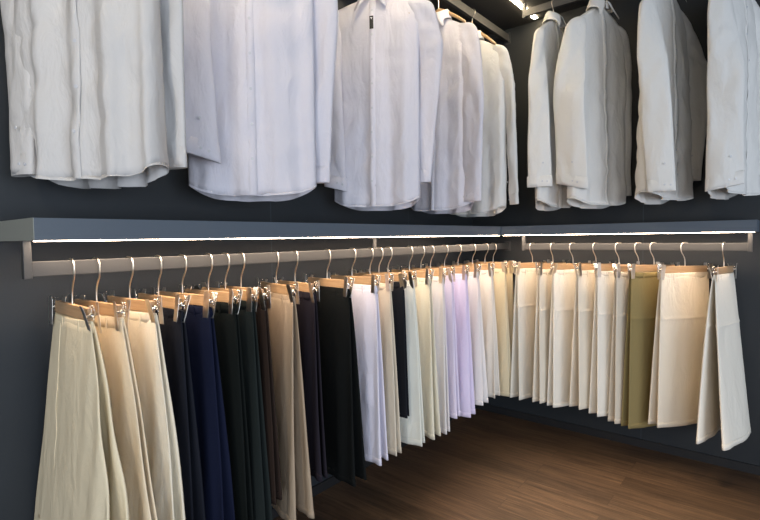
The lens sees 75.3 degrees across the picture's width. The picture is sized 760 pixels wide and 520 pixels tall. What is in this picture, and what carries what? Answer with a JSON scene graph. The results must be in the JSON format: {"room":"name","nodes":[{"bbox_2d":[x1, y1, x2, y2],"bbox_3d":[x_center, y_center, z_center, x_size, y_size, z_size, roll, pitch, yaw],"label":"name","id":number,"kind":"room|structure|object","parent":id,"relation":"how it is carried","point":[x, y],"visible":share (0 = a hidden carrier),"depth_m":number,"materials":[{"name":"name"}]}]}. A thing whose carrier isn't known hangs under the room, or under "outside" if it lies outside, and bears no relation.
{"room":"walk-in closet","nodes":[
{"label":"walk-in closet","id":0,"kind":"room"},
{"bbox_2d":[0,0,472,519],"bbox_3d":[-2.090,-0.161,0.873,0.100,3.300,9.100,1,3,40],"label":"wall","id":1,"kind":"structure","parent":0,"point":[26,331],"depth_m":1.97,"materials":[{"name":"grey paint"}]},
{"bbox_2d":[0,218,500,241],"bbox_3d":[-0.108,-0.165,2.849,0.411,0.070,3.327,1,3,40],"label":"wall shelf","id":2,"kind":"object","parent":1,"relation":"attached to","point":[27,229],"visible":0.91,"depth_m":1.84,"materials":[{"name":"paint"}]},
{"bbox_2d":[20,237,509,278],"bbox_3d":[-0.017,-0.067,2.772,0.050,0.126,3.336,1,3,40],"label":"rail","id":3,"kind":"object","parent":2,"relation":"attached to","point":[29,269],"visible":0.93,"depth_m":1.93,"materials":[{"name":"grey metal"}]},
{"bbox_2d":[49,258,101,333],"bbox_3d":[-1.000,0.110,1.599,0.387,0.233,0.052,2,4,42],"label":"hanger","id":4,"kind":"object","parent":3,"relation":"hanging from","point":[85,313],"visible":0.93,"depth_m":1.57,"materials":[{"name":"brown wood"}]},
{"bbox_2d":[34,312,129,519],"bbox_3d":[-0.969,0.652,1.565,0.794,0.936,0.135,2,3,41],"label":"trousers","id":5,"kind":"object","parent":4,"relation":"hanging from","point":[81,476],"visible":0.98,"depth_m":1.51,"materials":[{"name":"beige fabric"}]},
{"bbox_2d":[68,257,130,330],"bbox_3d":[-0.952,0.107,1.657,0.388,0.233,0.060,1,3,36],"label":"hanger","id":6,"kind":"object","parent":3,"relation":"hanging from","point":[115,310],"visible":0.73,"depth_m":1.60,"materials":[{"name":"brown wood"}]},
{"bbox_2d":[92,313,157,519],"bbox_3d":[-0.862,0.649,1.617,0.578,0.936,0.054,1,3,36],"label":"trousers","id":7,"kind":"object","parent":6,"relation":"hanging from","point":[128,425],"visible":0.42,"depth_m":1.54,"materials":[{"name":"beige fabric"}]},
{"bbox_2d":[98,256,163,326],"bbox_3d":[-0.886,0.102,1.735,0.387,0.233,0.053,1,3,37],"label":"hanger","id":8,"kind":"object","parent":3,"relation":"hanging from","point":[141,305],"visible":0.83,"depth_m":1.69,"materials":[{"name":"brown wood"}]},
{"bbox_2d":[122,309,185,519],"bbox_3d":[-0.823,0.643,1.722,0.512,0.936,0.077,1,3,37],"label":"trousers","id":9,"kind":"object","parent":8,"relation":"hanging from","point":[145,340],"visible":0.42,"depth_m":1.63,"materials":[{"name":"beige fabric"}]},
{"bbox_2d":[132,255,190,322],"bbox_3d":[-0.817,0.098,1.818,0.387,0.233,0.058,1,3,40],"label":"hanger","id":10,"kind":"object","parent":3,"relation":"hanging from","point":[175,303],"visible":0.82,"depth_m":1.76,"materials":[{"name":"brown wood"}]},
{"bbox_2d":[155,307,205,519],"bbox_3d":[-0.781,0.639,1.818,0.431,0.932,0.090,1,3,40],"label":"trousers","id":11,"kind":"object","parent":10,"relation":"hanging from","point":[173,334],"visible":0.3,"depth_m":1.72,"materials":[{"name":"black fabric"}]},
{"bbox_2d":[152,254,217,317],"bbox_3d":[-0.758,0.094,1.890,0.386,0.233,0.059,1,3,34],"label":"hanger","id":12,"kind":"object","parent":3,"relation":"hanging from","point":[196,299],"visible":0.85,"depth_m":1.83,"materials":[{"name":"brown wood"}]},
{"bbox_2d":[180,304,234,519],"bbox_3d":[-0.721,0.635,1.893,0.434,0.935,0.101,1,3,34],"label":"trousers","id":13,"kind":"object","parent":12,"relation":"hanging from","point":[201,336],"visible":0.41,"depth_m":1.80,"materials":[{"name":"blue fabric"}]},
{"bbox_2d":[179,253,242,313],"bbox_3d":[-0.687,0.089,1.974,0.388,0.233,0.055,1,3,36],"label":"hanger","id":14,"kind":"object","parent":3,"relation":"hanging from","point":[228,297],"visible":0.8,"depth_m":1.91,"materials":[{"name":"brown wood"}]},
{"bbox_2d":[209,301,253,519],"bbox_3d":[-0.659,0.629,1.982,0.414,0.936,0.059,1,3,36],"label":"trousers","id":15,"kind":"object","parent":14,"relation":"hanging from","point":[227,331],"visible":0.34,"depth_m":1.89,"materials":[{"name":"black fabric"}]},
{"bbox_2d":[194,253,257,311],"bbox_3d":[-0.640,0.086,2.030,0.386,0.233,0.061,1,3,36],"label":"hanger","id":16,"kind":"object","parent":3,"relation":"hanging from","point":[248,296],"visible":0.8,"depth_m":1.95,"materials":[{"name":"brown wood"}]},
{"bbox_2d":[226,300,272,519],"bbox_3d":[-0.612,0.626,2.042,0.437,0.934,0.077,1,3,36],"label":"trousers","id":17,"kind":"object","parent":16,"relation":"hanging from","point":[260,482],"visible":0.31,"depth_m":1.94,"materials":[{"name":"black fabric"}]},
{"bbox_2d":[215,252,270,309],"bbox_3d":[-0.589,0.082,2.091,0.387,0.233,0.059,2,3,41],"label":"hanger","id":18,"kind":"object","parent":3,"relation":"hanging from","point":[261,294],"visible":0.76,"depth_m":2.00,"materials":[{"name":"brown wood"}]},
{"bbox_2d":[255,299,281,504],"bbox_3d":[-0.567,0.568,2.095,0.418,0.826,0.065,2,3,41],"label":"trousers","id":19,"kind":"object","parent":18,"relation":"hanging from","point":[262,323],"visible":0.31,"depth_m":1.99,"materials":[{"name":"black fabric"}]},
{"bbox_2d":[256,251,299,305],"bbox_3d":[-0.472,0.074,2.231,0.060,0.233,0.387,-3,3,-37],"label":"hanger","id":20,"kind":"object","parent":3,"relation":"hanging from","point":[286,289],"visible":0.87,"depth_m":2.18,"materials":[{"name":"brown wood"}]},
{"bbox_2d":[264,291,314,519],"bbox_3d":[-0.448,0.633,2.236,0.126,0.969,0.412,-3,3,-37],"label":"trousers","id":21,"kind":"object","parent":20,"relation":"hanging from","point":[296,487],"visible":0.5,"depth_m":2.13,"materials":[{"name":"beige fabric"}]},
{"bbox_2d":[273,250,319,302],"bbox_3d":[-0.401,0.069,2.316,0.053,0.232,0.387,-3,3,-40],"label":"hanger","id":22,"kind":"object","parent":3,"relation":"hanging from","point":[305,287],"visible":0.8,"depth_m":2.23,"materials":[{"name":"brown wood"}]},
{"bbox_2d":[293,291,327,481],"bbox_3d":[-0.377,0.560,2.322,0.077,0.837,0.419,-3,3,-40],"label":"trousers","id":23,"kind":"object","parent":22,"relation":"hanging from","point":[307,315],"visible":0.44,"depth_m":2.21,"materials":[{"name":"black fabric"}]},
{"bbox_2d":[303,249,354,297],"bbox_3d":[-0.265,0.060,2.478,0.056,0.233,0.387,-3,4,-44],"label":"hanger","id":24,"kind":"object","parent":3,"relation":"hanging from","point":[338,283],"visible":0.8,"depth_m":2.44,"materials":[{"name":"brown wood"}]},
{"bbox_2d":[314,285,366,486],"bbox_3d":[-0.238,0.598,2.481,0.116,0.932,0.430,-3,4,-44],"label":"trousers","id":25,"kind":"object","parent":24,"relation":"hanging from","point":[343,430],"visible":0.59,"depth_m":2.39,"materials":[{"name":"black fabric"}]},
{"bbox_2d":[326,248,380,293],"bbox_3d":[-0.148,0.052,2.619,0.387,0.233,0.056,1,3,40],"label":"hanger","id":26,"kind":"object","parent":3,"relation":"hanging from","point":[371,280],"visible":0.81,"depth_m":2.56,"materials":[{"name":"brown wood"}]},
{"bbox_2d":[347,284,387,465],"bbox_3d":[-0.129,0.581,2.626,0.406,0.909,0.101,1,3,40],"label":"trousers","id":27,"kind":"object","parent":26,"relation":"hanging from","point":[365,304],"visible":0.54,"depth_m":2.53,"materials":[{"name":"white fabric"}]},
{"bbox_2d":[348,247,393,291],"bbox_3d":[-0.056,0.046,2.729,0.051,0.232,0.387,-3,3,-39],"label":"hanger","id":28,"kind":"object","parent":3,"relation":"hanging from","point":[385,279],"visible":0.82,"depth_m":2.63,"materials":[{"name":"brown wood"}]},
{"bbox_2d":[362,283,401,455],"bbox_3d":[-0.038,0.571,2.739,0.070,0.906,0.432,-3,3,-39],"label":"trousers","id":29,"kind":"object","parent":28,"relation":"hanging from","point":[384,297],"visible":0.35,"depth_m":2.61,"materials":[{"name":"beige fabric"}]},
{"bbox_2d":[353,247,406,289],"bbox_3d":[-0.007,0.043,2.787,0.387,0.233,0.060,1,3,39],"label":"hanger","id":30,"kind":"object","parent":3,"relation":"hanging from","point":[400,277],"visible":0.6,"depth_m":2.70,"materials":[{"name":"brown wood"}]},
{"bbox_2d":[389,281,408,417],"bbox_3d":[0.005,0.488,2.803,0.390,0.746,0.057,1,3,39],"label":"trousers","id":31,"kind":"object","parent":30,"relation":"hanging from","point":[398,294],"visible":0.24,"depth_m":2.70,"materials":[{"name":"black fabric"}]},
{"bbox_2d":[361,247,416,287],"bbox_3d":[0.046,0.039,2.851,0.387,0.232,0.052,1,3,36],"label":"hanger","id":32,"kind":"object","parent":3,"relation":"hanging from","point":[409,276],"visible":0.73,"depth_m":2.77,"materials":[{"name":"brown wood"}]},
{"bbox_2d":[394,280,424,446],"bbox_3d":[0.072,0.577,2.865,0.423,0.932,0.078,1,3,34],"label":"trousers","id":33,"kind":"object","parent":32,"relation":"hanging from","point":[412,427],"visible":0.34,"depth_m":2.77,"materials":[{"name":"white fabric"}]},
{"bbox_2d":[386,246,433,285],"bbox_3d":[0.179,0.030,3.011,0.062,0.233,0.388,-3,3,-41],"label":"hanger","id":34,"kind":"object","parent":3,"relation":"hanging from","point":[420,274],"visible":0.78,"depth_m":2.93,"materials":[{"name":"brown wood"}]},
{"bbox_2d":[415,277,440,439],"bbox_3d":[0.198,0.573,3.019,0.100,0.940,0.426,-3,3,-41],"label":"trousers","id":35,"kind":"object","parent":34,"relation":"hanging from","point":[423,293],"visible":0.41,"depth_m":2.90,"materials":[{"name":"beige fabric"}]},
{"bbox_2d":[397,245,446,283],"bbox_3d":[0.260,0.025,3.107,0.386,0.232,0.052,2,4,43],"label":"hanger","id":36,"kind":"object","parent":3,"relation":"hanging from","point":[441,272],"visible":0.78,"depth_m":3.01,"materials":[{"name":"brown wood"}]},
{"bbox_2d":[429,276,449,434],"bbox_3d":[0.272,0.577,3.121,0.404,0.961,0.083,2,4,43],"label":"trousers","id":37,"kind":"object","parent":36,"relation":"hanging from","point":[438,293],"visible":0.33,"depth_m":3.01,"materials":[{"name":"white fabric"}]},
{"bbox_2d":[407,245,454,281],"bbox_3d":[0.324,0.020,3.185,0.387,0.232,0.053,2,4,44],"label":"hanger","id":38,"kind":"object","parent":3,"relation":"hanging from","point":[449,272],"visible":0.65,"depth_m":3.09,"materials":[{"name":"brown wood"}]},
{"bbox_2d":[444,275,459,418],"bbox_3d":[0.348,0.540,3.197,0.406,0.897,0.082,2,4,44],"label":"trousers","id":39,"kind":"object","parent":38,"relation":"hanging from","point":[453,382],"visible":0.31,"depth_m":3.08,"materials":[{"name":"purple fabric"}]},
{"bbox_2d":[421,245,468,279],"bbox_3d":[0.433,0.013,3.315,0.388,0.233,0.059,2,4,43],"label":"hanger","id":40,"kind":"object","parent":3,"relation":"hanging from","point":[461,270],"visible":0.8,"depth_m":3.23,"materials":[{"name":"brown wood"}]},
{"bbox_2d":[451,274,475,417],"bbox_3d":[0.449,0.551,3.327,0.418,0.930,0.108,2,4,43],"label":"trousers","id":41,"kind":"object","parent":40,"relation":"hanging from","point":[461,301],"visible":0.3,"depth_m":3.21,"materials":[{"name":"purple fabric"}]},
{"bbox_2d":[437,244,481,278],"bbox_3d":[0.548,0.005,3.451,0.058,0.233,0.387,-3,4,-42],"label":"hanger","id":42,"kind":"object","parent":3,"relation":"hanging from","point":[474,268],"visible":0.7,"depth_m":3.36,"materials":[{"name":"brown wood"}]},
{"bbox_2d":[455,272,487,405],"bbox_3d":[0.563,0.528,3.461,0.108,0.902,0.433,-3,4,-42],"label":"trousers","id":43,"kind":"object","parent":42,"relation":"hanging from","point":[475,311],"visible":0.41,"depth_m":3.33,"materials":[{"name":"white fabric"}]},
{"bbox_2d":[452,244,494,275],"bbox_3d":[0.679,-0.004,3.608,0.057,0.233,0.387,-3,3,-41],"label":"hanger","id":44,"kind":"object","parent":3,"relation":"hanging from","point":[488,267],"visible":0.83,"depth_m":3.53,"materials":[{"name":"brown wood"}]},
{"bbox_2d":[479,270,499,397],"bbox_3d":[0.696,0.521,3.618,0.103,0.906,0.412,-3,3,-41],"label":"trousers","id":45,"kind":"object","parent":44,"relation":"hanging from","point":[486,281],"visible":0.31,"depth_m":3.50,"materials":[{"name":"beige fabric"}]},
{"bbox_2d":[463,243,507,274],"bbox_3d":[0.798,-0.012,3.752,0.387,0.233,0.055,2,4,44],"label":"hanger","id":46,"kind":"object","parent":3,"relation":"hanging from","point":[503,265],"visible":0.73,"depth_m":3.67,"materials":[{"name":"brown wood"}]},
{"bbox_2d":[491,269,510,396],"bbox_3d":[0.820,0.531,3.766,0.410,0.941,0.090,2,4,44],"label":"trousers","id":47,"kind":"object","parent":46,"relation":"hanging from","point":[499,278],"visible":0.42,"depth_m":3.65,"materials":[{"name":"beige fabric"}]},
{"bbox_2d":[473,243,513,272],"bbox_3d":[0.885,-0.018,3.856,0.053,0.232,0.387,-3,3,-42],"label":"hanger","id":48,"kind":"object","parent":3,"relation":"hanging from","point":[510,265],"visible":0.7,"depth_m":3.75,"materials":[{"name":"brown wood"}]},
{"bbox_2d":[494,268,513,358],"bbox_3d":[0.897,0.535,3.878,0.067,0.961,0.396,-3,3,-42],"label":"trousers","id":49,"kind":"object","parent":48,"relation":"hanging from","point":[509,276],"visible":0.12,"depth_m":3.74,"materials":[{"name":"beige fabric"}]},
{"bbox_2d":[272,416,457,518],"bbox_3d":[-2.057,1.462,0.872,0.012,0.055,9.000,1,3,40],"label":"baseboard","id":50,"kind":"structure","parent":1,"relation":"attached to","point":[331,481],"depth_m":2.94,"materials":[{"name":"black"}]},
{"bbox_2d":[411,9,483,213],"bbox_3d":[0.388,-0.957,3.190,0.650,1.301,0.227,2,3,42],"label":"shirt","id":51,"kind":"object","parent":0,"point":[455,184],"visible":0.52,"depth_m":3.09,"materials":[{"name":"white fabric"}]},
{"bbox_2d":[428,0,588,34],"bbox_3d":[1.008,-1.663,-1.866,8.110,0.135,9.000,1,3,40],"label":"ceiling","id":52,"kind":"structure","parent":0,"point":[505,14],"depth_m":3.64,"materials":[{"name":"grey"}]},
{"bbox_2d":[443,0,510,44],"bbox_3d":[-0.160,-1.721,2.548,0.050,0.118,3.720,1,3,40],"label":"rail","id":53,"kind":"object","parent":52,"relation":"hanging from","point":[458,5],"visible":1,"depth_m":3.60,"materials":[{"name":"grey metal"}]},
{"bbox_2d":[435,0,465,22],"bbox_3d":[0.374,-1.627,3.192,0.410,0.302,0.034,2,3,42],"label":"hanger","id":54,"kind":"object","parent":53,"relation":"hanging from","point":[438,9],"visible":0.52,"depth_m":3.11,"materials":[{"name":"brown wood"}]},
{"bbox_2d":[472,9,495,44],"bbox_3d":[0.656,-1.639,3.531,0.034,0.317,0.410,-3,4,-42],"label":"hanger","id":55,"kind":"object","parent":53,"relation":"hanging from","point":[482,33],"visible":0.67,"depth_m":3.43,"materials":[{"name":"brown wood"}]},
{"bbox_2d":[452,30,518,216],"bbox_3d":[0.700,-0.972,3.553,0.182,1.312,0.677,-3,4,-42],"label":"shirt","id":56,"kind":"object","parent":55,"relation":"hanging from","point":[499,112],"visible":0.5,"depth_m":3.38,"materials":[{"name":"white fabric"}]},
{"bbox_3d":[-0.972,-1.540,1.572,0.410,0.294,0.034,0,3,9],"label":"hanger","id":57,"kind":"object","parent":53,"relation":"hanging from","visible":0},
{"bbox_2d":[0,0,186,188],"bbox_3d":[-0.972,-0.900,1.639,0.626,1.306,0.233,0,3,9],"label":"shirt","id":58,"kind":"object","parent":57,"relation":"hanging from","point":[96,88],"visible":1,"depth_m":1.57,"materials":[{"name":"white fabric"}]},
{"bbox_3d":[-0.559,-1.567,2.063,0.410,0.294,0.034,-1,3,-10],"label":"hanger","id":59,"kind":"object","parent":53,"relation":"hanging from","visible":0},
{"bbox_2d":[183,0,337,201],"bbox_3d":[-0.545,-0.920,2.112,0.713,1.321,0.246,-2,3,-23],"label":"shirt","id":60,"kind":"object","parent":59,"relation":"hanging from","point":[259,75],"visible":0.92,"depth_m":2.06,"materials":[{"name":"white fabric"}]},
{"bbox_3d":[-0.037,-1.530,2.695,0.410,0.441,0.034,0,3,17],"label":"hanger","id":61,"kind":"object","parent":53,"relation":"hanging from","visible":0},
{"bbox_2d":[324,0,442,210],"bbox_3d":[-0.003,-0.883,2.729,0.705,1.206,0.207,0,3,10],"label":"shirt","id":62,"kind":"object","parent":61,"relation":"hanging from","point":[389,52],"visible":0.82,"depth_m":2.68,"materials":[{"name":"white fabric"}]},
{"bbox_2d":[511,0,537,18],"bbox_3d":[0.057,-1.772,2.405,0.030,0.010,3.540,1,3,40],"label":"recessed light","id":63,"kind":"object","parent":52,"relation":"in","point":[519,4],"visible":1,"depth_m":3.53,"materials":[{"name":"white"}]},
{"bbox_2d":[522,0,581,18],"bbox_3d":[1.726,-1.770,2.948,1.822,0.108,0.026,1,3,40],"label":"rail","id":64,"kind":"object","parent":52,"relation":"attached to","point":[547,6],"visible":1,"depth_m":3.43,"materials":[{"name":"grey metal"}]},
{"bbox_3d":[1.190,-1.638,3.403,0.034,0.306,0.410,2,4,44],"label":"hanger","id":65,"kind":"object","parent":64,"relation":"hanging from","visible":0},
{"bbox_2d":[527,11,570,210],"bbox_3d":[1.211,-1.021,3.414,0.164,1.348,0.603,1,3,40],"label":"shirt","id":66,"kind":"object","parent":65,"relation":"hanging from","point":[549,195],"visible":0.58,"depth_m":3.24,"materials":[{"name":"white fabric"}]},
{"bbox_3d":[1.423,-1.633,3.213,0.410,0.306,0.034,-2,3,-26],"label":"hanger","id":67,"kind":"object","parent":64,"relation":"hanging from","visible":0},
{"bbox_2d":[553,0,631,208],"bbox_3d":[1.429,-1.015,3.209,0.629,1.348,0.200,-2,3,-21],"label":"shirt","id":68,"kind":"object","parent":67,"relation":"hanging from","point":[592,91],"visible":1,"depth_m":3.15,"materials":[{"name":"white fabric"}]},
{"bbox_3d":[1.714,-1.626,2.969,0.410,0.306,0.034,-3,3,-35],"label":"hanger","id":69,"kind":"object","parent":64,"relation":"hanging from","visible":0},
{"bbox_2d":[634,0,706,203],"bbox_3d":[1.769,-1.014,2.974,0.656,1.338,0.251,-3,3,-35],"label":"shirt","id":70,"kind":"object","parent":69,"relation":"hanging from","point":[671,61],"visible":0.98,"depth_m":2.89,"materials":[{"name":"white fabric"}]},
{"bbox_3d":[1.975,-1.619,2.751,0.410,0.306,0.034,-3,3,-36],"label":"hanger","id":71,"kind":"object","parent":64,"relation":"hanging from","visible":0},
{"bbox_2d":[705,0,759,199],"bbox_3d":[2.024,-1.012,2.741,0.647,1.328,0.230,-3,3,-36],"label":"shirt","id":72,"kind":"object","parent":71,"relation":"hanging from","point":[733,26],"visible":1,"depth_m":2.60,"materials":[{"name":"white fabric"}]},
{"bbox_2d":[273,408,759,519],"bbox_3d":[1.053,1.615,-1.717,8.110,0.100,9.000,1,3,40],"label":"floor","id":73,"kind":"structure","parent":0,"point":[489,465],"depth_m":2.98,"materials":[{"name":"brown wood"}]},
{"bbox_2d":[472,0,759,465],"bbox_3d":[3.944,-0.281,1.694,8.110,3.300,0.100,1,3,40],"label":"wall","id":74,"kind":"structure","parent":0,"point":[701,207],"depth_m":3.41,"materials":[{"name":"grey paint"}]},
{"bbox_2d":[475,403,759,475],"bbox_3d":[3.935,1.342,1.721,8.098,0.055,0.012,1,3,40],"label":"baseboard","id":75,"kind":"structure","parent":74,"relation":"attached to","point":[715,460],"depth_m":3.50,"materials":[{"name":"black"}]},
{"bbox_2d":[501,220,759,235],"bbox_3d":[1.617,-0.213,3.379,1.556,0.070,0.301,1,3,40],"label":"wall shelf","id":76,"kind":"object","parent":74,"relation":"attached to","point":[725,226],"visible":1,"depth_m":3.15,"materials":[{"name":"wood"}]},
{"bbox_2d":[522,232,752,251],"bbox_3d":[1.621,-0.118,3.296,1.397,0.116,0.026,1,3,40],"label":"rail","id":77,"kind":"object","parent":76,"relation":"attached to","point":[748,246],"visible":0.92,"depth_m":3.19,"materials":[{"name":"grey metal"}]},
{"bbox_2d":[514,243,549,274],"bbox_3d":[1.145,-0.014,3.700,0.387,0.233,0.059,-2,3,-32],"label":"hanger","id":78,"kind":"object","parent":77,"relation":"hanging from","point":[519,265],"visible":0.8,"depth_m":3.65,"materials":[{"name":"brown wood"}]},
{"bbox_2d":[510,268,539,399],"bbox_3d":[1.148,0.543,3.721,0.394,0.971,0.090,-2,3,-32],"label":"trousers","id":79,"kind":"object","parent":78,"relation":"hanging from","point":[523,338],"visible":0.57,"depth_m":3.65,"materials":[{"name":"beige fabric"}]},
{"bbox_2d":[535,243,569,274],"bbox_3d":[1.264,-0.012,3.600,0.387,0.232,0.051,-3,3,-36],"label":"hanger","id":80,"kind":"object","parent":77,"relation":"hanging from","point":[541,266],"visible":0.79,"depth_m":3.54,"materials":[{"name":"brown wood"}]},
{"bbox_2d":[532,269,566,403],"bbox_3d":[1.262,0.541,3.617,0.381,0.956,0.082,-3,3,-36],"label":"trousers","id":81,"kind":"object","parent":80,"relation":"hanging from","point":[544,281],"visible":0.44,"depth_m":3.53,"materials":[{"name":"beige fabric"}]},
{"bbox_2d":[550,242,594,274],"bbox_3d":[1.376,-0.009,3.505,0.386,0.233,0.057,-2,3,-19],"label":"hanger","id":82,"kind":"object","parent":77,"relation":"hanging from","point":[556,266],"visible":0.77,"depth_m":3.48,"materials":[{"name":"brown wood"}]},
{"bbox_2d":[547,269,577,407],"bbox_3d":[1.370,0.549,3.531,0.380,0.971,0.078,-2,3,-19],"label":"trousers","id":83,"kind":"object","parent":82,"relation":"hanging from","point":[563,281],"visible":0.58,"depth_m":3.48,"materials":[{"name":"beige fabric"}]},
{"bbox_2d":[573,242,616,276],"bbox_3d":[1.494,-0.006,3.409,0.387,0.233,0.060,-2,3,-23],"label":"hanger","id":84,"kind":"object","parent":77,"relation":"hanging from","point":[580,267],"visible":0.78,"depth_m":3.37,"materials":[{"name":"brown wood"}]},
{"bbox_2d":[569,270,595,409],"bbox_3d":[1.498,0.541,3.431,0.398,0.952,0.094,-2,3,-23],"label":"trousers","id":85,"kind":"object","parent":84,"relation":"hanging from","point":[585,284],"visible":0.49,"depth_m":3.37,"materials":[{"name":"beige fabric"}]},
{"bbox_2d":[593,242,643,277],"bbox_3d":[1.609,-0.003,3.312,0.386,0.233,0.053,-1,3,-12],"label":"hanger","id":86,"kind":"object","parent":77,"relation":"hanging from","point":[598,267],"visible":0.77,"depth_m":3.29,"materials":[{"name":"brown wood"}]},
{"bbox_2d":[588,271,627,416],"bbox_3d":[1.603,0.554,3.335,0.382,0.972,0.094,-1,3,-13],"label":"trousers","id":87,"kind":"object","parent":86,"relation":"hanging from","point":[604,285],"visible":0.51,"depth_m":3.28,"materials":[{"name":"beige fabric"}]},
{"bbox_2d":[612,242,663,277],"bbox_3d":[1.700,-0.001,3.237,0.387,0.232,0.056,-1,3,-13],"label":"hanger","id":88,"kind":"object","parent":77,"relation":"hanging from","point":[620,268],"visible":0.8,"depth_m":3.21,"materials":[{"name":"brown wood"}]},
{"bbox_2d":[608,271,656,423],"bbox_3d":[1.694,0.570,3.259,0.376,0.995,0.071,-1,3,-13],"label":"trousers","id":89,"kind":"object","parent":88,"relation":"hanging from","point":[621,287],"visible":0.38,"depth_m":3.21,"materials":[{"name":"beige fabric"}]},
{"bbox_2d":[627,242,679,278],"bbox_3d":[1.769,0.001,3.182,0.387,0.232,0.053,-1,3,-12],"label":"hanger","id":90,"kind":"object","parent":77,"relation":"hanging from","point":[643,268],"visible":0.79,"depth_m":3.16,"materials":[{"name":"brown wood"}]},
{"bbox_2d":[621,272,658,428],"bbox_3d":[1.760,0.576,3.201,0.390,1.006,0.072,-1,3,-12],"label":"trousers","id":91,"kind":"object","parent":90,"relation":"hanging from","point":[643,290],"visible":0.45,"depth_m":3.16,"materials":[{"name":"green fabric"}]},
{"bbox_2d":[657,242,712,279],"bbox_3d":[1.902,0.004,3.066,0.387,0.232,0.049,-1,3,-10],"label":"hanger","id":92,"kind":"object","parent":77,"relation":"hanging from","point":[662,269],"visible":0.94,"depth_m":3.06,"materials":[{"name":"brown wood"}]},
{"bbox_2d":[648,272,708,427],"bbox_3d":[1.889,0.555,3.088,0.401,0.956,0.095,-1,3,-10],"label":"trousers","id":93,"kind":"object","parent":92,"relation":"hanging from","point":[683,298],"visible":0.87,"depth_m":3.06,"materials":[{"name":"beige fabric"}]},
{"bbox_2d":[708,242,736,281],"bbox_3d":[2.053,0.008,2.942,0.387,0.232,0.054,-3,3,-39],"label":"hanger","id":94,"kind":"object","parent":77,"relation":"hanging from","point":[727,269],"visible":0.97,"depth_m":2.92,"materials":[{"name":"brown wood"}]},
{"bbox_2d":[696,272,750,450],"bbox_3d":[2.036,0.571,2.906,0.473,0.977,0.199,-3,3,-39],"label":"trousers","id":95,"kind":"object","parent":94,"relation":"hanging from","point":[723,404],"visible":0.99,"depth_m":2.86,"materials":[{"name":"beige fabric"}]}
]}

